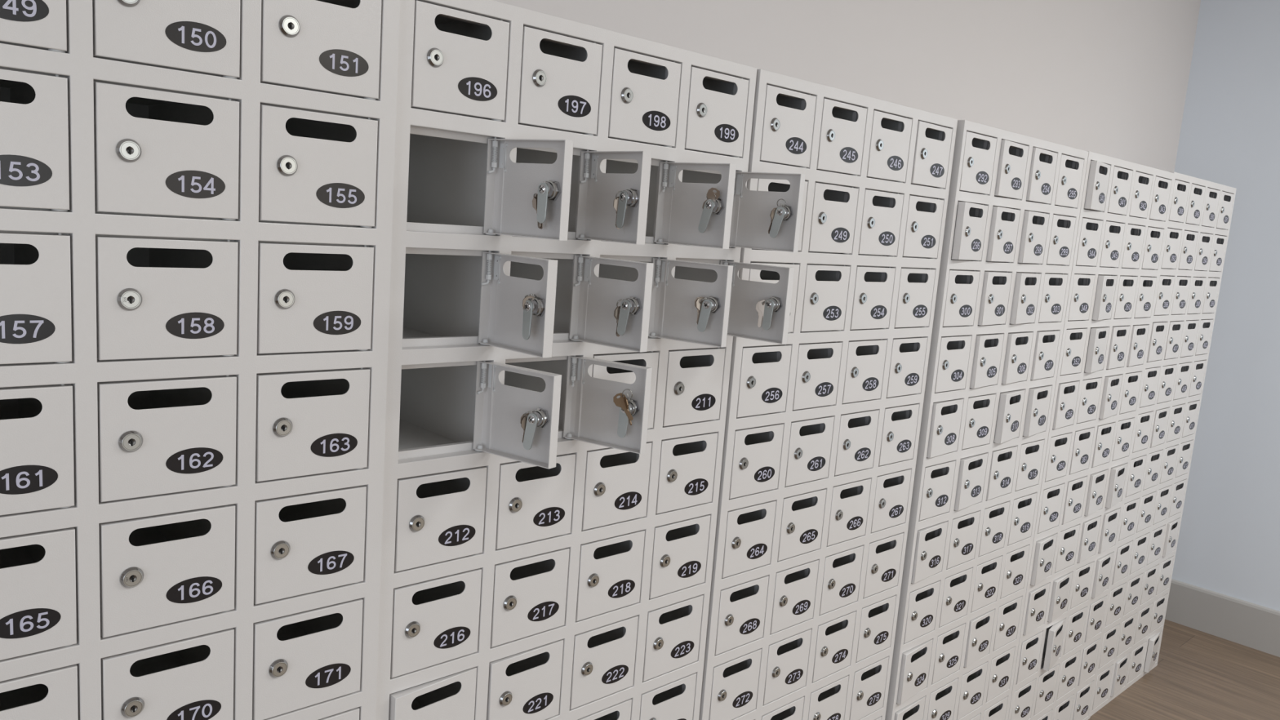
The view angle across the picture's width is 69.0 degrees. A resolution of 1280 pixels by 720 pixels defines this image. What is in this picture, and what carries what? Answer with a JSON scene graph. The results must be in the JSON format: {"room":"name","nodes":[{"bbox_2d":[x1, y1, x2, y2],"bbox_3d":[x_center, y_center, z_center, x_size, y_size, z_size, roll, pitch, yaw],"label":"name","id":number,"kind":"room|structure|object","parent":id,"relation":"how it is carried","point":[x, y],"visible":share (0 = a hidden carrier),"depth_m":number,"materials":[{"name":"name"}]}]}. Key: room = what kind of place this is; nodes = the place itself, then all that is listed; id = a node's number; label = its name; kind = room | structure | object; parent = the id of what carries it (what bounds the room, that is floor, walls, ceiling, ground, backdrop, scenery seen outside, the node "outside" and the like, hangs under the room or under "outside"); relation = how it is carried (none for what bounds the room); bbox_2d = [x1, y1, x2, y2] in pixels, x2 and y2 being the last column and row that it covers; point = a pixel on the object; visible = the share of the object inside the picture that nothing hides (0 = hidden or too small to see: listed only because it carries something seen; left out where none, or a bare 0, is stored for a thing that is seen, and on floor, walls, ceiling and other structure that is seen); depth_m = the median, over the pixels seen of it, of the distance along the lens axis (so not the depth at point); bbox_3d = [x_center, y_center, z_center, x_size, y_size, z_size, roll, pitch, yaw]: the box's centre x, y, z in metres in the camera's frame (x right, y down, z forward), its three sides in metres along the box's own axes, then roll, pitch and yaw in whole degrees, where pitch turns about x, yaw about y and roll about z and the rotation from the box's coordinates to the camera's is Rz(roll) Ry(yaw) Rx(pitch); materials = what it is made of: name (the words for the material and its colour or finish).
{"room":"mail room","nodes":[
{"label":"mail room","id":0,"kind":"room"},
{"bbox_2d":[493,0,1200,172],"bbox_3d":[-0.729,-0.178,1.306,7.790,2.850,0.120,-4,12,-43],"label":"wall","id":1,"kind":"structure","parent":0,"point":[1108,77],"depth_m":2.67,"materials":[{"name":"white paint"}]},
{"bbox_2d":[1088,619,1279,719],"bbox_3d":[2.667,1.814,-0.310,10.600,0.100,7.726,-4,12,-43],"label":"floor","id":2,"kind":"structure","parent":0,"point":[1197,675],"depth_m":3.35,"materials":[{"name":"brown wood"}]},
{"bbox_2d":[0,0,399,719],"bbox_3d":[-0.696,0.410,1.108,0.639,1.754,0.379,-4,12,-42],"label":"tall cabinet","id":3,"kind":"object","parent":2,"relation":"on","point":[197,196],"visible":1,"depth_m":0.98,"materials":[{"name":"white metal"}]},
{"bbox_2d":[375,0,805,719],"bbox_3d":[-0.192,0.388,1.509,0.644,1.752,0.490,-4,12,-43],"label":"tall cabinet","id":4,"kind":"object","parent":2,"relation":"on","point":[564,572],"visible":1,"depth_m":1.33,"materials":[{"name":"white metal"}]},
{"bbox_2d":[522,293,541,315],"bbox_3d":[-0.136,-0.059,1.164,0.024,0.050,0.018,3,9,-6],"label":"key","id":5,"kind":"object","parent":4,"relation":"in","point":[527,296],"visible":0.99,"depth_m":1.16,"materials":[{"name":"silver metal"}]},
{"bbox_2d":[520,409,544,443],"bbox_3d":[-0.139,0.089,1.200,0.032,0.051,0.014,4,9,1],"label":"key","id":6,"kind":"object","parent":4,"relation":"in","point":[523,418],"visible":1,"depth_m":1.20,"materials":[{"name":"silver metal"}]},
{"bbox_2d":[532,180,555,229],"bbox_3d":[-0.121,-0.192,1.154,0.033,0.060,0.015,10,10,35],"label":"key","id":7,"kind":"object","parent":4,"relation":"in","point":[535,198],"visible":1,"depth_m":1.16,"materials":[{"name":"silver metal"}]},
{"bbox_2d":[613,189,635,231],"bbox_3d":[-0.020,-0.199,1.247,0.032,0.060,0.015,8,9,22],"label":"key","id":8,"kind":"object","parent":4,"relation":"in","point":[615,202],"visible":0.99,"depth_m":1.25,"materials":[{"name":"silver metal"}]},
{"bbox_2d":[613,388,635,435],"bbox_3d":[-0.019,0.074,1.296,0.031,0.070,0.029,9,10,30],"label":"key","id":9,"kind":"object","parent":4,"relation":"in","point":[622,402],"visible":1,"depth_m":1.29,"materials":[{"name":"brown metal"}]},
{"bbox_2d":[613,297,637,337],"bbox_3d":[-0.020,-0.058,1.279,0.032,0.056,0.014,6,9,9],"label":"key","id":10,"kind":"object","parent":4,"relation":"in","point":[616,312],"visible":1,"depth_m":1.27,"materials":[{"name":"silver metal"}]},
{"bbox_2d":[694,296,717,324],"bbox_3d":[0.097,-0.072,1.388,0.033,0.044,0.015,4,9,-3],"label":"key","id":11,"kind":"object","parent":4,"relation":"attached to","point":[698,303],"visible":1,"depth_m":1.39,"materials":[{"name":"silver metal"}]},
{"bbox_2d":[702,187,719,230],"bbox_3d":[0.102,-0.219,1.354,0.028,0.063,0.018,12,11,41],"label":"key","id":12,"kind":"object","parent":4,"relation":"attached to","point":[710,194],"visible":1,"depth_m":1.35,"materials":[{"name":"silver metal"}]},
{"bbox_2d":[755,297,779,330],"bbox_3d":[0.201,-0.072,1.486,0.037,0.058,0.016,11,11,39],"label":"key","id":13,"kind":"object","parent":4,"relation":"in","point":[760,305],"visible":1,"depth_m":1.49,"materials":[{"name":"silver metal"}]},
{"bbox_2d":[768,199,790,234],"bbox_3d":[0.220,-0.225,1.468,0.032,0.058,0.014,5,9,8],"label":"key","id":14,"kind":"object","parent":4,"relation":"attached to","point":[773,211],"visible":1,"depth_m":1.46,"materials":[{"name":"silver metal"}]},
{"bbox_2d":[698,69,957,719],"bbox_3d":[0.238,0.351,1.977,0.632,1.751,0.380,-4,12,-43],"label":"tall cabinet","id":15,"kind":"object","parent":2,"relation":"on","point":[823,425],"visible":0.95,"depth_m":1.79,"materials":[{"name":"white metal"}]},
{"bbox_2d":[884,120,1088,719],"bbox_3d":[0.719,0.323,2.400,0.629,1.751,0.391,-4,12,-43],"label":"tall cabinet","id":16,"kind":"object","parent":2,"relation":"on","point":[1015,199],"visible":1,"depth_m":2.21,"materials":[{"name":"white metal"}]},
{"bbox_2d":[1008,151,1174,719],"bbox_3d":[1.185,0.294,2.826,0.634,1.753,0.396,-4,12,-43],"label":"tall cabinet","id":17,"kind":"object","parent":2,"relation":"on","point":[1125,206],"visible":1,"depth_m":2.67,"materials":[{"name":"white metal"}]},
{"bbox_2d":[1090,171,1236,715],"bbox_3d":[1.645,0.261,3.259,0.632,1.758,0.392,-4,12,-43],"label":"tall cabinet","id":18,"kind":"object","parent":2,"relation":"on","point":[1201,211],"visible":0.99,"depth_m":3.11,"materials":[{"name":"white metal"}]},
{"bbox_2d":[1171,0,1279,611],"bbox_3d":[3.077,-0.151,3.022,0.120,2.850,2.796,-4,12,-43],"label":"wall","id":19,"kind":"structure","parent":0,"point":[1228,544],"depth_m":3.69,"materials":[{"name":"white paint"}]},
{"bbox_2d":[1164,578,1279,657],"bbox_3d":[2.969,1.181,3.130,0.015,0.175,2.676,-4,12,-43],"label":"baseboard","id":20,"kind":"structure","parent":19,"relation":"attached to","point":[1242,622],"depth_m":3.76,"materials":[{"name":"grey"}]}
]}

